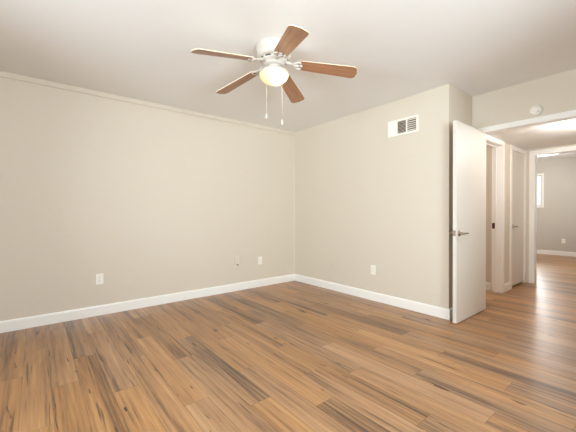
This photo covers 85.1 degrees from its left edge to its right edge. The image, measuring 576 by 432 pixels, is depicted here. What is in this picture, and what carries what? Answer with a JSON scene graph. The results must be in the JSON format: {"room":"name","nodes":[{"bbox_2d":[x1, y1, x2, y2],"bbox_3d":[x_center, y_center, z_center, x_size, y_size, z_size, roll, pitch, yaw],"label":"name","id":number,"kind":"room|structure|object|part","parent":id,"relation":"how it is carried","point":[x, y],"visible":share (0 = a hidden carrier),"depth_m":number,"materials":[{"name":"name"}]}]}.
{"room":"empty bedroom","nodes":[
{"label":"empty bedroom","id":0,"kind":"room"},
{"bbox_2d":[0,77,293,320],"bbox_3d":[-2.109,-0.135,3.468,5.840,2.440,0.120,-1,1,-39],"label":"wall","id":1,"kind":"structure","parent":0,"point":[153,201],"depth_m":3.59,"materials":[{"name":"beige paint"}]},
{"bbox_2d":[96,273,102,284],"bbox_3d":[-2.061,0.689,3.429,0.072,0.116,0.009,-1,1,-39],"label":"wall outlet","id":2,"kind":"object","parent":1,"relation":"attached to","point":[99,277],"visible":1,"depth_m":3.43,"materials":[{"name":"white plastic"}]},
{"bbox_2d":[0,274,294,332],"bbox_3d":[-2.063,1.031,3.426,5.600,0.108,0.014,-1,1,-39],"label":"baseboard","id":3,"kind":"structure","parent":1,"relation":"attached to","point":[63,316],"depth_m":3.60,"materials":[{"name":"white wood"}]},
{"bbox_2d":[0,71,294,135],"bbox_3d":[-2.070,-1.329,3.405,5.600,0.052,0.014,-1,1,-39],"label":"trim","id":4,"kind":"structure","parent":1,"relation":"attached to","point":[3,74],"depth_m":3.58,"materials":[{"name":"beige paint"}]},
{"bbox_2d":[234,255,239,264],"bbox_3d":[-0.725,0.637,4.496,0.090,0.142,0.025,-1,1,-39],"label":"blank cover plate","id":5,"kind":"object","parent":1,"relation":"attached to","point":[237,257],"visible":1,"depth_m":4.49,"materials":[{"name":"beige paint"}]},
{"bbox_2d":[294,136,294,273],"bbox_3d":[0.107,-0.211,5.171,0.011,2.332,0.011,-1,1,-39],"label":"trim","id":6,"kind":"structure","parent":1,"relation":"attached to","point":[294,136],"depth_m":5.17,"materials":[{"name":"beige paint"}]},
{"bbox_2d":[0,254,575,431],"bbox_3d":[2.441,1.121,3.600,13.070,0.100,5.640,-1,1,-39],"label":"floor","id":7,"kind":"structure","parent":0,"point":[291,356],"depth_m":2.29,"materials":[{"name":"brown wood"}]},
{"bbox_2d":[0,0,575,131],"bbox_3d":[-0.183,-1.393,1.467,6.345,0.100,5.640,-1,1,-39],"label":"ceiling","id":8,"kind":"structure","parent":0,"point":[135,49],"depth_m":2.52,"materials":[{"name":"white paint"}]},
{"bbox_2d":[191,24,356,124],"bbox_3d":[-0.150,-1.057,2.498,1.237,0.590,1.262,-1,1,-39],"label":"ceiling fan","id":9,"kind":"object","parent":8,"relation":"hanging from","point":[273,53],"visible":1,"depth_m":2.44,"materials":[{"name":"brown wood"}]},
{"bbox_3d":[-0.464,-1.166,2.269,0.469,0.006,0.138,-11,18,-34],"label":"blade","id":10,"kind":"part","parent":9,"relation":"part of","materials":[{"name":"brown wood"}]},
{"bbox_3d":[-0.451,-1.171,2.771,0.469,0.006,0.138,-10,6,37],"label":"blade","id":11,"kind":"part","parent":9,"relation":"part of","materials":[{"name":"brown wood"}]},
{"bbox_3d":[-0.112,-1.089,2.512,0.232,0.074,0.232,-1,1,-39],"label":"lamp shade","id":12,"kind":"part","parent":9,"relation":"part of","materials":[{"name":"white glass"}]},
{"bbox_3d":[0.009,-1.166,2.102,0.138,0.006,0.469,12,5,-18],"label":"blade","id":13,"kind":"part","parent":9,"relation":"part of","materials":[{"name":"brown wood"}]},
{"bbox_3d":[0.031,-1.174,2.913,0.138,0.006,0.469,-12,-12,17],"label":"blade","id":14,"kind":"part","parent":9,"relation":"part of","materials":[{"name":"brown wood"}]},
{"bbox_3d":[0.315,-1.171,2.500,0.469,0.006,0.138,8,-11,1],"label":"blade","id":15,"kind":"part","parent":9,"relation":"part of","materials":[{"name":"brown wood"}]},
{"bbox_2d":[295,84,453,308],"bbox_3d":[0.934,-0.151,4.250,0.120,2.440,2.482,-1,1,-39],"label":"wall","id":16,"kind":"structure","parent":0,"point":[364,197],"depth_m":3.87,"materials":[{"name":"beige paint"}]},
{"bbox_2d":[295,274,449,319],"bbox_3d":[0.894,1.016,4.208,0.014,0.108,2.482,-1,1,-39],"label":"baseboard","id":17,"kind":"structure","parent":16,"relation":"attached to","point":[444,313],"depth_m":3.87,"materials":[{"name":"white wood"}]},
{"bbox_2d":[371,265,375,274],"bbox_3d":[1.079,0.685,3.978,0.009,0.116,0.072,-1,1,-39],"label":"wall outlet","id":18,"kind":"object","parent":16,"relation":"attached to","point":[373,268],"visible":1,"depth_m":3.97,"materials":[{"name":"white plastic"}]},
{"bbox_2d":[388,115,417,137],"bbox_3d":[1.325,-1.039,3.641,0.022,0.188,0.388,-1,1,-39],"label":"air vent","id":19,"kind":"object","parent":16,"relation":"in","point":[406,125],"visible":1,"depth_m":3.64,"materials":[{"name":"white metal"}]},
{"bbox_2d":[454,87,509,283],"bbox_3d":[2.724,-0.156,4.197,2.600,2.440,0.152,-1,1,-39],"label":"wall","id":20,"kind":"structure","parent":0,"point":[507,150],"depth_m":4.40,"materials":[{"name":"beige paint"}]},
{"bbox_2d":[450,308,452,319],"bbox_3d":[1.898,1.020,3.432,0.575,0.108,0.014,-1,1,-39],"label":"baseboard","id":21,"kind":"structure","parent":20,"relation":"attached to","point":[451,309],"depth_m":3.27,"materials":[{"name":"white wood"}]},
{"bbox_2d":[486,134,504,292],"bbox_3d":[2.595,0.021,4.105,0.928,2.088,0.136,-1,1,-39],"label":"door frame","id":22,"kind":"structure","parent":20,"relation":"attached to","point":[498,146],"depth_m":4.34,"materials":[{"name":"white wood"}]},
{"bbox_2d":[504,282,509,291],"bbox_3d":[3.104,1.007,4.446,0.221,0.108,0.014,-1,1,-39],"label":"baseboard","id":23,"kind":"structure","parent":20,"relation":"attached to","point":[506,285],"depth_m":4.43,"materials":[{"name":"white wood"}]},
{"bbox_2d":[509,144,525,288],"bbox_3d":[3.439,0.013,4.786,0.762,2.088,0.136,-1,1,-39],"label":"trim","id":24,"kind":"structure","parent":20,"relation":"attached to","point":[511,147],"depth_m":4.62,"materials":[{"name":"white wood"}]},
{"bbox_2d":[512,150,523,285],"bbox_3d":[3.490,0.029,4.747,0.594,1.996,0.092,-1,1,-39],"label":"door","id":25,"kind":"structure","parent":20,"relation":"in","point":[518,158],"depth_m":4.76,"materials":[{"name":"white paint"}]},
{"bbox_2d":[486,145,491,288],"bbox_3d":[1.839,0.019,4.565,1.680,2.090,1.530,-1,1,-39],"label":"wall","id":26,"kind":"structure","parent":0,"point":[488,149],"depth_m":4.49,"materials":[{"name":"beige paint"}]},
{"bbox_2d":[486,282,490,289],"bbox_3d":[2.453,1.004,5.015,0.014,0.108,1.410,-1,1,-39],"label":"baseboard","id":27,"kind":"structure","parent":26,"relation":"attached to","point":[488,285],"depth_m":4.49,"materials":[{"name":"white wood"}]},
{"bbox_2d":[472,69,575,128],"bbox_3d":[3.075,-0.142,2.508,0.115,2.440,3.158,-1,1,-39],"label":"wall","id":28,"kind":"structure","parent":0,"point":[556,93],"depth_m":3.21,"materials":[{"name":"beige paint"}]},
{"bbox_2d":[478,110,575,133],"bbox_3d":[2.464,0.044,3.255,0.131,2.059,0.961,-1,1,-39],"label":"door frame","id":29,"kind":"structure","parent":28,"relation":"attached to","point":[568,115],"depth_m":3.18,"materials":[{"name":"white wood"}]},
{"bbox_2d":[449,120,485,323],"bbox_3d":[1.949,0.059,3.351,0.776,2.014,0.149,-1,1,-39],"label":"door","id":30,"kind":"structure","parent":29,"relation":"attached to","point":[469,142],"depth_m":3.29,"materials":[{"name":"white paint"}]},
{"bbox_3d":[1.767,0.172,3.146,0.156,0.064,0.056,-1,1,-39],"label":"handle","id":31,"kind":"part","parent":30,"relation":"part of","materials":[{"name":"silver metal"}]},
{"bbox_2d":[530,105,542,115],"bbox_3d":[2.472,-1.054,3.125,0.035,0.111,0.111,-1,1,-39],"label":"smoke detector","id":32,"kind":"object","parent":28,"relation":"attached to","point":[536,110],"visible":1,"depth_m":3.11,"materials":[{"name":"white plastic"}]},
{"bbox_2d":[487,119,575,150],"bbox_3d":[2.825,-1.079,4.538,2.100,0.100,2.800,-1,1,-39],"label":"ceiling","id":33,"kind":"structure","parent":0,"point":[562,133],"depth_m":4.00,"materials":[{"name":"white paint"}]},
{"bbox_2d":[526,144,575,282],"bbox_3d":[3.967,-0.195,4.822,0.120,2.500,4.200,-1,1,-39],"label":"wall","id":34,"kind":"structure","parent":0,"point":[527,151],"depth_m":4.95,"materials":[{"name":"beige paint"}]},
{"bbox_2d":[529,146,575,283],"bbox_3d":[4.129,0.022,4.611,0.136,2.068,0.923,-1,1,-39],"label":"door frame","id":35,"kind":"structure","parent":34,"relation":"in","point":[533,155],"depth_m":4.90,"materials":[{"name":"white wood"}]},
{"bbox_2d":[537,157,575,251],"bbox_3d":[7.466,-0.231,7.643,0.150,2.500,4.200,-1,1,-39],"label":"wall","id":36,"kind":"structure","parent":0,"point":[556,221],"depth_m":8.11,"materials":[{"name":"beige paint"}]},
{"bbox_2d":[537,173,543,207],"bbox_3d":[6.557,-0.682,8.706,0.135,0.910,0.880,-1,1,-39],"label":"window","id":37,"kind":"structure","parent":36,"relation":"in","point":[541,205],"depth_m":8.40,"materials":[{"name":"white"}]},
{"bbox_3d":[6.586,-0.683,8.729,0.060,0.830,0.800,-1,1,-39],"label":"frame","id":38,"kind":"part","parent":37,"relation":"part of","materials":[{"name":"white"}]},
{"bbox_2d":[537,250,575,256],"bbox_3d":[7.381,0.966,7.634,0.014,0.108,3.880,-1,1,-39],"label":"baseboard","id":39,"kind":"structure","parent":36,"relation":"attached to","point":[562,253],"depth_m":8.13,"materials":[{"name":"white wood"}]},
{"bbox_2d":[537,152,575,160],"bbox_3d":[5.742,-1.513,6.245,4.570,0.100,4.200,-1,1,-39],"label":"ceiling","id":40,"kind":"structure","parent":0,"point":[569,154],"depth_m":7.80,"materials":[{"name":"white paint"}]}
]}

